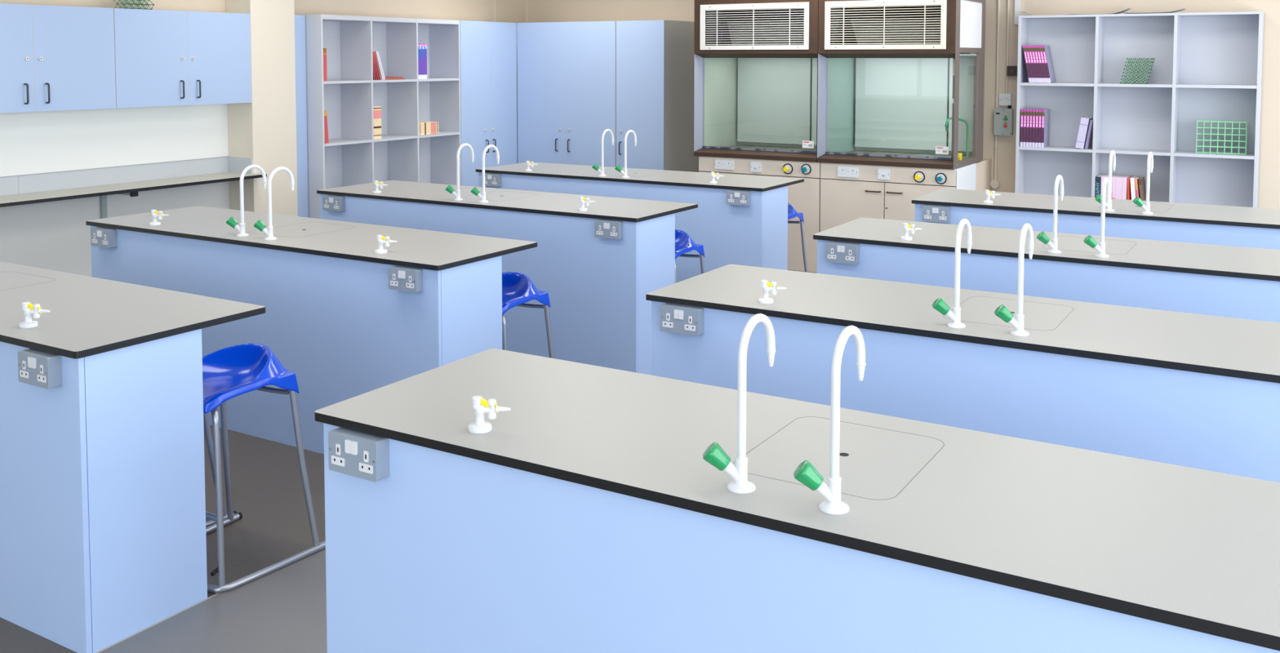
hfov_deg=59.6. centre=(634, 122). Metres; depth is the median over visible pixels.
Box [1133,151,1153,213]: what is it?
water tap
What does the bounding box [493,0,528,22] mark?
trim
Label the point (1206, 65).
shelving unit
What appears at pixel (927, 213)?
outlet
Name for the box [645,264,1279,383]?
countertop
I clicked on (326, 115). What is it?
book
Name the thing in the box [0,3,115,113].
upper cabinet
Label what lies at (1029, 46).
book
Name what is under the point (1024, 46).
book
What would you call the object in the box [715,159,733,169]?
power socket
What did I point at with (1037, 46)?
book
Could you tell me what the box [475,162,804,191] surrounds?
countertop
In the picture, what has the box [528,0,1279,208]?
wall
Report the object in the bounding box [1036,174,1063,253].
water tap
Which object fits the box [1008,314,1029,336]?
tap
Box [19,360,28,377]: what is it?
outlet
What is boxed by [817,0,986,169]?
fume hood
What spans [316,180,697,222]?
countertop
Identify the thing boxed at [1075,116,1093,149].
book
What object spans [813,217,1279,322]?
lab bench
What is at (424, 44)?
book
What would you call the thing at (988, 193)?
tap
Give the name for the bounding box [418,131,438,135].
book
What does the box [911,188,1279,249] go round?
lab bench
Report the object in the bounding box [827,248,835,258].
outlet
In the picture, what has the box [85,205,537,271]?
countertop
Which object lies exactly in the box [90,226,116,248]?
power socket
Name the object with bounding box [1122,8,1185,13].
poster
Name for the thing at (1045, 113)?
book
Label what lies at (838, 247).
switch
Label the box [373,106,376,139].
book
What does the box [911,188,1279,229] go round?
countertop
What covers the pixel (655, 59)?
tall cabinet
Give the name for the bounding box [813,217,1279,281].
countertop
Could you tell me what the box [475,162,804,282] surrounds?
lab bench
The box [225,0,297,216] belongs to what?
wall pier
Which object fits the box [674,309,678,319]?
switch
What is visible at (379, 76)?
book
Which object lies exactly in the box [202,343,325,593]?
stool
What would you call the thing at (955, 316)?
tap
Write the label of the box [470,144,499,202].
water tap
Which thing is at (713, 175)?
tap
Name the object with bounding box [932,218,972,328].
water tap
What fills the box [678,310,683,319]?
switch
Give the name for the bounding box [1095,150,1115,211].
water tap
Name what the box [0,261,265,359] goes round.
countertop
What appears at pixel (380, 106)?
book
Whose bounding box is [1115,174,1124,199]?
book
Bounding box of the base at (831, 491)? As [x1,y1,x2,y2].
[815,475,848,514]
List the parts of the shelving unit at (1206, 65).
panel, shelf, shelf, shelf, shelf, panel, shelf, shelf, panel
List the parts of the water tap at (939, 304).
control knob, spout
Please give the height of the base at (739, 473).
0.058 m
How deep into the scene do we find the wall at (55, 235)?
7.66 m
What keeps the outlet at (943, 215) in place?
attached to the power socket at (940, 214)
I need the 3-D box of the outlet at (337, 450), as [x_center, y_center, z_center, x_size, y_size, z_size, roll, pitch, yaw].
[-0.676,0.759,2.551,0.042,0.049,0.002,2,4,31]
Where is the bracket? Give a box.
[99,191,137,218]
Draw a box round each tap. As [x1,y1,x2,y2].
[18,302,49,328]
[149,209,168,225]
[226,164,266,236]
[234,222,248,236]
[253,166,294,239]
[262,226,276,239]
[372,180,387,193]
[374,235,396,253]
[445,142,474,199]
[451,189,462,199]
[467,395,510,433]
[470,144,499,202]
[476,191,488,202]
[524,160,537,171]
[577,196,595,211]
[591,128,613,176]
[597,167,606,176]
[614,129,636,177]
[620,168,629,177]
[702,313,775,493]
[709,171,724,183]
[757,280,786,303]
[793,325,866,514]
[900,222,921,239]
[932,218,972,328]
[944,116,968,156]
[945,306,965,328]
[983,189,1000,203]
[994,223,1034,336]
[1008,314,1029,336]
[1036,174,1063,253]
[1046,238,1061,253]
[1083,177,1111,257]
[1093,242,1108,257]
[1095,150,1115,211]
[1105,200,1115,211]
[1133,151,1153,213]
[1140,202,1152,213]
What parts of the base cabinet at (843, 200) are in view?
door, handle, service rail, handle, control knob, door, control knob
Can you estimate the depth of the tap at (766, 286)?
3.79 m
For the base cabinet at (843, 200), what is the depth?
8.54 m
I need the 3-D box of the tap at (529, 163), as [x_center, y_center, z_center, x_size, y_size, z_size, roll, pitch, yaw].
[-0.758,0.321,8.177,0.092,0.074,0.052,1,4,23]
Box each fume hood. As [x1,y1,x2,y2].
[693,0,818,162]
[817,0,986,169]
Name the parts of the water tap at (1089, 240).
control knob, spout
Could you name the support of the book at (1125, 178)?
on the shelving unit at (1206, 65)
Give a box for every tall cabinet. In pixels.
[294,14,308,217]
[459,20,517,186]
[516,21,616,167]
[616,19,699,172]
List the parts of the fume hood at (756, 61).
rod, rod, grille frame, sill, head frame, rod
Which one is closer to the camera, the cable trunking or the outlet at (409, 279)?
the outlet at (409, 279)
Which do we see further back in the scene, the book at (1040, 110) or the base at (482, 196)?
the book at (1040, 110)
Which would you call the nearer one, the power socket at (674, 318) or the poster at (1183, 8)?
the power socket at (674, 318)
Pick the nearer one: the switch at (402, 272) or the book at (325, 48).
the switch at (402, 272)
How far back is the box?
9.12 m
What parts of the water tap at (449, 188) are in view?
control knob, spout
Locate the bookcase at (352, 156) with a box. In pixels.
[302,13,461,218]
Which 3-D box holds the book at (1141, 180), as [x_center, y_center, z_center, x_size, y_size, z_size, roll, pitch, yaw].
[3.871,0.566,8.504,0.058,0.285,0.201,2,4,31]
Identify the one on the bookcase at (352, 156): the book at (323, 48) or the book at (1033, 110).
the book at (323, 48)
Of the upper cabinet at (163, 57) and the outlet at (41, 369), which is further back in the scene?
the upper cabinet at (163, 57)
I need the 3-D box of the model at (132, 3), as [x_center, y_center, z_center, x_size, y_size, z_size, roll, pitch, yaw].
[-3.398,-0.830,7.559,0.132,0.135,0.270,2,4,31]
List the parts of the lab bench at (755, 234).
panel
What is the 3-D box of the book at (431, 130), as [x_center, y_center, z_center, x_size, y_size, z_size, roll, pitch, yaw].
[-1.900,0.074,9.869,0.212,0.020,0.272,2,4,31]
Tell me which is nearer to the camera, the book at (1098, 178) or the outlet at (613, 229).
the outlet at (613, 229)
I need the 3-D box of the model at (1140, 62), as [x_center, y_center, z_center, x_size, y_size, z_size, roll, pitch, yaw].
[3.814,-0.389,8.481,0.236,0.194,0.095,1,4,23]
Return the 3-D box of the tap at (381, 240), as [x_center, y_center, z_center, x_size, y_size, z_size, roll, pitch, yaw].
[-1.061,0.519,4.752,0.092,0.074,0.052,1,4,23]
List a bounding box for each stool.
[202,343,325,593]
[203,413,237,527]
[502,271,554,358]
[675,229,705,283]
[787,203,808,272]
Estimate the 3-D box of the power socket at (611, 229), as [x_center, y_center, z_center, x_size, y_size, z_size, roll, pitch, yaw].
[-0.135,0.564,5.863,0.149,0.090,0.046,2,4,31]
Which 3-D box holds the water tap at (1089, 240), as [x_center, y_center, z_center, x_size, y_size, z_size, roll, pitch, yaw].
[1.978,0.398,4.711,0.198,0.327,0.085,-3,4,-38]
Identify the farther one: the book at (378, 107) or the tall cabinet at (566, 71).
the tall cabinet at (566, 71)
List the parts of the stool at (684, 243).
leg, seat rail, seat, leg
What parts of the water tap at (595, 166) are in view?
control knob, spout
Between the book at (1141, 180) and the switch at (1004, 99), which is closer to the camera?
the book at (1141, 180)
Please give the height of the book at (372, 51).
0.235 m
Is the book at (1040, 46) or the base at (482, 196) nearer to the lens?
the base at (482, 196)
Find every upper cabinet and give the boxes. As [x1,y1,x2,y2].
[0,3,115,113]
[113,8,252,108]
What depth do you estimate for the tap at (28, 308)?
3.44 m
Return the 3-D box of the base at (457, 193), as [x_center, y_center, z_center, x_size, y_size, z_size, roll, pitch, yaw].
[-1.032,0.424,6.524,0.063,0.058,0.055,2,4,31]
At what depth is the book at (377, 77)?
9.25 m
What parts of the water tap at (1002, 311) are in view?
control knob, spout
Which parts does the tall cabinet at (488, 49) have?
door, door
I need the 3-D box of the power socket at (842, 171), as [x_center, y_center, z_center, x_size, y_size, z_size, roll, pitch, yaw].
[1.649,0.385,8.638,0.163,0.080,0.014,2,4,31]
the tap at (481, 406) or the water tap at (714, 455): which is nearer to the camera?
the water tap at (714, 455)
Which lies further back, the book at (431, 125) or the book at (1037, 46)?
the book at (431, 125)
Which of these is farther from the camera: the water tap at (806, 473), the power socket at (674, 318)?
the power socket at (674, 318)
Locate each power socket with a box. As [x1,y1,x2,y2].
[17,348,62,389]
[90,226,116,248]
[322,195,345,211]
[328,426,389,482]
[388,265,422,293]
[481,173,501,186]
[595,219,622,239]
[660,302,703,336]
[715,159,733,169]
[726,190,751,205]
[750,161,760,172]
[825,241,859,264]
[837,166,858,177]
[877,168,889,179]
[922,204,950,222]
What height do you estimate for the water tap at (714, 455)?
0.327 m
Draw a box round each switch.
[27,356,31,368]
[31,357,35,368]
[344,439,351,453]
[350,440,357,455]
[398,271,401,278]
[401,271,404,279]
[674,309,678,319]
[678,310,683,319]
[836,245,840,252]
[840,245,844,252]
[999,93,1012,105]
[1006,66,1017,75]
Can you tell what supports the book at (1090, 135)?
on the shelving unit at (1206, 65)
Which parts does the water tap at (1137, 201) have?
control knob, spout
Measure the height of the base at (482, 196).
0.058 m
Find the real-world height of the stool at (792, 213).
0.714 m
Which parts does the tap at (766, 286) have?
lever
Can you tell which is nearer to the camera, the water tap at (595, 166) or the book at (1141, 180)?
the water tap at (595, 166)
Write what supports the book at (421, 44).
on the bookcase at (352, 156)
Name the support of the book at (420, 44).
on the bookcase at (352, 156)
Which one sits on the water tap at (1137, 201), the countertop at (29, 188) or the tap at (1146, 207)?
the tap at (1146, 207)
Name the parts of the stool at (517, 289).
leg, seat, seat rail, leg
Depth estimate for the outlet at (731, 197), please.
7.19 m
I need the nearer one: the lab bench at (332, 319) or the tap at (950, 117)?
the lab bench at (332, 319)
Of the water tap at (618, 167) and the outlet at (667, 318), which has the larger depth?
the water tap at (618, 167)
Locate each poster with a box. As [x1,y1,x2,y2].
[1071,8,1131,14]
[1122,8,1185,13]
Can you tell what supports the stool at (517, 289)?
on the floor at (273, 527)
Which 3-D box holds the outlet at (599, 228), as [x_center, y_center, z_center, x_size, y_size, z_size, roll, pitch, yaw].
[-0.182,0.567,5.869,0.042,0.049,0.002,2,4,31]
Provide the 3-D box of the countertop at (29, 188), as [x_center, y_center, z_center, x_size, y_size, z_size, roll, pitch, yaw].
[-3.789,0.416,6.919,0.390,0.139,3.455,2,4,31]
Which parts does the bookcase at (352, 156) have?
panel, shelf, shelf, shelf, panel, panel, shelf, shelf, shelf, shelf, shelf, shelf, panel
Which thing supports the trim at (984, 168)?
attached to the wall at (539, 11)
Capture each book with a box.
[323,48,325,80]
[324,48,327,80]
[324,111,326,143]
[324,111,328,143]
[372,51,374,79]
[373,51,377,79]
[373,51,378,79]
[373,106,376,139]
[374,51,383,79]
[374,52,380,79]
[375,106,377,138]
[377,51,385,79]
[377,106,379,138]
[379,106,381,138]
[417,44,420,79]
[418,120,438,125]
[418,124,438,128]
[418,126,438,130]
[418,128,438,133]
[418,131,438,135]
[419,44,421,79]
[421,44,422,79]
[422,44,424,79]
[423,44,425,79]
[425,44,426,79]
[1020,108,1026,146]
[1022,44,1031,82]
[1022,108,1029,146]
[1025,44,1034,82]
[1026,108,1032,146]
[1027,44,1037,82]
[1029,108,1035,146]
[1031,44,1039,82]
[1031,108,1039,146]
[1033,44,1042,82]
[1035,44,1045,82]
[1035,108,1042,146]
[1038,108,1044,147]
[1039,44,1048,82]
[1040,108,1049,147]
[1041,44,1056,83]
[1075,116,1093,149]
[1084,119,1093,149]
[1094,174,1103,197]
[1100,174,1107,195]
[1111,174,1115,198]
[1111,174,1118,199]
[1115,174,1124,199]
[1122,175,1130,199]
[1127,175,1133,199]
[1129,175,1137,199]
[1134,176,1140,198]
[1137,176,1146,200]
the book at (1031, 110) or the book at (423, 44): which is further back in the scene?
the book at (423, 44)
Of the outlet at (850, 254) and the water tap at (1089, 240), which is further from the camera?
the outlet at (850, 254)
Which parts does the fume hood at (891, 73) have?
rod, rod, sill, grille frame, head frame, rod, frame, panel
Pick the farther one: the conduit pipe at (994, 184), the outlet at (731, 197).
the conduit pipe at (994, 184)
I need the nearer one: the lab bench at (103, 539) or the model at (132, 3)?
the lab bench at (103, 539)
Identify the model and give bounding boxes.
[113,0,154,9]
[1120,57,1155,84]
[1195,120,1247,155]
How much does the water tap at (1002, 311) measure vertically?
0.327 m
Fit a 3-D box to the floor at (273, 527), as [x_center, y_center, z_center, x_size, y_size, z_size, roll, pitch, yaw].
[-0.423,1.533,4.325,9.100,0.100,12.200,2,4,31]
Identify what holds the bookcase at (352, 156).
on the floor at (273, 527)
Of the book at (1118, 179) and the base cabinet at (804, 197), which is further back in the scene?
the base cabinet at (804, 197)
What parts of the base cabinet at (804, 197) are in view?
door, service rail, control knob, door, control knob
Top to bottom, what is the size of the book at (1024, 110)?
0.296 m
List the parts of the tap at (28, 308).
lever, arm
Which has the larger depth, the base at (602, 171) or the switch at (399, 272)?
the base at (602, 171)
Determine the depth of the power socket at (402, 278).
4.52 m
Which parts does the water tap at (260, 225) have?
control knob, spout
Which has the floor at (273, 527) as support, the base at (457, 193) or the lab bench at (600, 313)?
the lab bench at (600, 313)
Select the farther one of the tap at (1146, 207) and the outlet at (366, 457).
the tap at (1146, 207)
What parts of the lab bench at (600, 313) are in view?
panel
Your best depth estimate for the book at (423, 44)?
9.74 m
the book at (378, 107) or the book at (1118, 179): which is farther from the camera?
the book at (378, 107)
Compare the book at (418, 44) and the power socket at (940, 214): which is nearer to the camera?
the power socket at (940, 214)
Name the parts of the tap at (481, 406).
lever, arm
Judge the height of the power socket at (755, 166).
0.083 m
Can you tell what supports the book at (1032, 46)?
on the shelving unit at (1206, 65)
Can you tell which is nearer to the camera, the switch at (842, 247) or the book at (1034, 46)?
the switch at (842, 247)
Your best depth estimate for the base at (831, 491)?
2.05 m
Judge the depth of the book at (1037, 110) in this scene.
8.78 m
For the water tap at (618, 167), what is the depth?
7.74 m
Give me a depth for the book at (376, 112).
9.27 m
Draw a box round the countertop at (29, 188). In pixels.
[0,155,266,207]
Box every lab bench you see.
[0,261,265,652]
[85,205,537,454]
[314,348,1279,652]
[316,180,697,375]
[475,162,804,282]
[645,264,1279,482]
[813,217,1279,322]
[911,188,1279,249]
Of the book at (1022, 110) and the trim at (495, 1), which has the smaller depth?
the book at (1022, 110)
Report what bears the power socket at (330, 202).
attached to the lab bench at (600, 313)
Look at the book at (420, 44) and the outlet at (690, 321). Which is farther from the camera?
the book at (420, 44)
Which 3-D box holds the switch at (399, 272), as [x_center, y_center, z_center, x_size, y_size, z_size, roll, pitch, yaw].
[-0.951,0.618,4.534,0.017,0.030,0.005,2,4,31]
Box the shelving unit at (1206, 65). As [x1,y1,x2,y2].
[1014,11,1264,207]
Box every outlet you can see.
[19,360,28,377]
[36,364,46,382]
[92,233,97,243]
[102,234,107,244]
[324,200,328,208]
[331,444,344,466]
[333,200,338,208]
[359,450,373,474]
[390,273,397,286]
[405,275,413,288]
[596,225,603,235]
[610,226,617,236]
[662,313,673,328]
[684,315,695,331]
[728,194,733,202]
[740,195,746,203]
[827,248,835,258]
[845,249,854,261]
[924,209,931,218]
[939,211,946,219]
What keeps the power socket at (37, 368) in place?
attached to the lab bench at (103, 539)
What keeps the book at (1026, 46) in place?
on the shelving unit at (1206, 65)
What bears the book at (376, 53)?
on the bookcase at (352, 156)
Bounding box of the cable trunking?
[1013,0,1020,24]
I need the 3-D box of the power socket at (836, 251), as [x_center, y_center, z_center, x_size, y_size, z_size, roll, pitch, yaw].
[0.961,0.605,5.168,0.149,0.090,0.046,2,4,31]
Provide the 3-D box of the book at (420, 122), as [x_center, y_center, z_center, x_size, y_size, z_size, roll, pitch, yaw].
[-1.900,0.010,9.866,0.212,0.020,0.272,2,4,31]
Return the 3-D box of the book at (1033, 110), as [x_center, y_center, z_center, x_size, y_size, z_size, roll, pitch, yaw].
[3.195,0.044,8.883,0.020,0.296,0.212,2,4,31]
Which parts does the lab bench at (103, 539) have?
panel, panel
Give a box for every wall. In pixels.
[0,0,525,276]
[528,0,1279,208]
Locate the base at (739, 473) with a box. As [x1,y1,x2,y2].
[723,457,755,493]
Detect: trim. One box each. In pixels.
[96,540,325,652]
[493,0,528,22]
[974,158,991,191]
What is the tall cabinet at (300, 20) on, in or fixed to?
on the floor at (273, 527)
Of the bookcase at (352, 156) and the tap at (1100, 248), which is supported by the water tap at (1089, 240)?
the tap at (1100, 248)
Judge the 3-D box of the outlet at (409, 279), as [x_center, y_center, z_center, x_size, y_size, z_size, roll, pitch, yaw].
[-0.905,0.645,4.509,0.042,0.049,0.002,2,4,31]
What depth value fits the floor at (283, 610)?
3.42 m
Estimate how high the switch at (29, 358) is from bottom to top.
0.030 m
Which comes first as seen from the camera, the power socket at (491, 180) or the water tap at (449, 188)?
the water tap at (449, 188)
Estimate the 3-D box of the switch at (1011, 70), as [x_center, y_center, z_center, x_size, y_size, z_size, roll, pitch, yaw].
[3.071,-0.416,9.086,0.080,0.080,0.058,2,4,31]
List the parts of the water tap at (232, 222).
control knob, spout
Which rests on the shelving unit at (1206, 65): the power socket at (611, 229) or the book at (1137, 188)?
the book at (1137, 188)
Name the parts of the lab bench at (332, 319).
panel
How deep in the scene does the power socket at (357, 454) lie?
2.52 m
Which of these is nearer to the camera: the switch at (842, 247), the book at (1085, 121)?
the switch at (842, 247)
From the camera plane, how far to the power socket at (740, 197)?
7.17 m
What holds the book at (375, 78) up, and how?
on the bookcase at (352, 156)
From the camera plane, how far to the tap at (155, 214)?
5.54 m
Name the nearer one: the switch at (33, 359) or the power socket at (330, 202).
the switch at (33, 359)
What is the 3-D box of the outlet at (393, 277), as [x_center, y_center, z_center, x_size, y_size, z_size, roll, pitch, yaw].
[-0.980,0.642,4.554,0.042,0.049,0.002,2,4,31]
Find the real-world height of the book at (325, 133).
0.256 m
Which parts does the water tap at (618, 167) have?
control knob, spout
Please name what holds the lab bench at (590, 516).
on the floor at (273, 527)
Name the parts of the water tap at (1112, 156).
control knob, spout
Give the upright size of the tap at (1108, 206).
0.058 m
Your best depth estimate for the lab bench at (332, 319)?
4.91 m
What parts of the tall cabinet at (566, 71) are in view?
door, door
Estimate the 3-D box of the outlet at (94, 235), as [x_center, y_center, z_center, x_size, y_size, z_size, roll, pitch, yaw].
[-2.702,0.580,5.595,0.042,0.049,0.002,2,4,31]
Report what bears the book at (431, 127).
on the book at (431, 130)
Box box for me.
[993,107,1013,135]
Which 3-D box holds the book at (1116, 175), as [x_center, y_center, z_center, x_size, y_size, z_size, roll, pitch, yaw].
[3.704,0.558,8.604,0.022,0.288,0.201,2,4,31]
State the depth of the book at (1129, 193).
8.46 m
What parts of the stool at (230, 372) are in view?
leg, leg, seat, seat rail, leg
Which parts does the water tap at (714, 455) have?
control knob, spout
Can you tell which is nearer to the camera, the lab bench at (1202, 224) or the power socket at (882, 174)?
the lab bench at (1202, 224)
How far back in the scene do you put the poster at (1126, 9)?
8.56 m
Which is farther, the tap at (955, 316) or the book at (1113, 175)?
the book at (1113, 175)
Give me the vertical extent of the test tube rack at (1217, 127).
0.242 m
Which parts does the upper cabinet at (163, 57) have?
door, handle, handle, door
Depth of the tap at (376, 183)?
6.85 m
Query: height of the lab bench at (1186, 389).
0.901 m
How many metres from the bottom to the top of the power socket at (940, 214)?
0.090 m
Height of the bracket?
0.842 m
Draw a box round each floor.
[0,425,325,652]
[98,548,327,652]
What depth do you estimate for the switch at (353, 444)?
2.52 m
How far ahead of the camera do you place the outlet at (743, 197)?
7.15 m
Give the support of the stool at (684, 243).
on the floor at (273, 527)
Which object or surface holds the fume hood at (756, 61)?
on the base cabinet at (804, 197)
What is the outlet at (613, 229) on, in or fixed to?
attached to the power socket at (611, 229)
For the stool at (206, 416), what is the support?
on the floor at (273, 527)
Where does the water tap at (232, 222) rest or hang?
on the lab bench at (332, 319)
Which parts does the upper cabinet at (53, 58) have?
door, handle, handle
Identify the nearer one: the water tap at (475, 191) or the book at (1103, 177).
the water tap at (475, 191)
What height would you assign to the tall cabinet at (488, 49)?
2.064 m
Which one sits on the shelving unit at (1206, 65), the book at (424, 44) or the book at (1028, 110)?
the book at (1028, 110)
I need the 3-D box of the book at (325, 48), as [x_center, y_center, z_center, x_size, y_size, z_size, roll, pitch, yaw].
[-2.515,-0.452,8.830,0.222,0.256,0.016,2,4,31]
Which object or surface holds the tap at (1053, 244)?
on the water tap at (1042, 237)
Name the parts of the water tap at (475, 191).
control knob, spout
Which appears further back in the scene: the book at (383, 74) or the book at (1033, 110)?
the book at (383, 74)
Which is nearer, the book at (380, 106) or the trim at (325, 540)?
the trim at (325, 540)
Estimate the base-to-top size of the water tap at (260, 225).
0.327 m
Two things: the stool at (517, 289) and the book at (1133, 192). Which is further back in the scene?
the book at (1133, 192)
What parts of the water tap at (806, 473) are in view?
control knob, spout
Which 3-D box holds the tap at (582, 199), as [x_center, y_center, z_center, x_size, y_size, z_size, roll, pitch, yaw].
[-0.264,0.444,6.067,0.092,0.074,0.052,1,4,23]
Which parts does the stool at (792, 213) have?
seat rail, seat, leg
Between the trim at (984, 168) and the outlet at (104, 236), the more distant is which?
the trim at (984, 168)
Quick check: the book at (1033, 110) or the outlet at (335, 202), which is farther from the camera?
the book at (1033, 110)
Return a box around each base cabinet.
[698,155,820,273]
[819,162,976,231]
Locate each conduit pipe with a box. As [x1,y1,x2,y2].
[990,0,999,188]
[1005,0,1009,93]
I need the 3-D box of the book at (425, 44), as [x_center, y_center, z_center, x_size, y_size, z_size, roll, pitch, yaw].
[-1.909,-0.534,9.819,0.211,0.305,0.018,2,4,31]
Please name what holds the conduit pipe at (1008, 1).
attached to the wall at (539, 11)
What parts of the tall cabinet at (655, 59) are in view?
door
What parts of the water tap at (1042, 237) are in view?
control knob, spout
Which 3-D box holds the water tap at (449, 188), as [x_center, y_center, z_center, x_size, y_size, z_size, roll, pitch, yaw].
[-1.009,0.288,6.548,0.198,0.327,0.085,-3,4,-38]

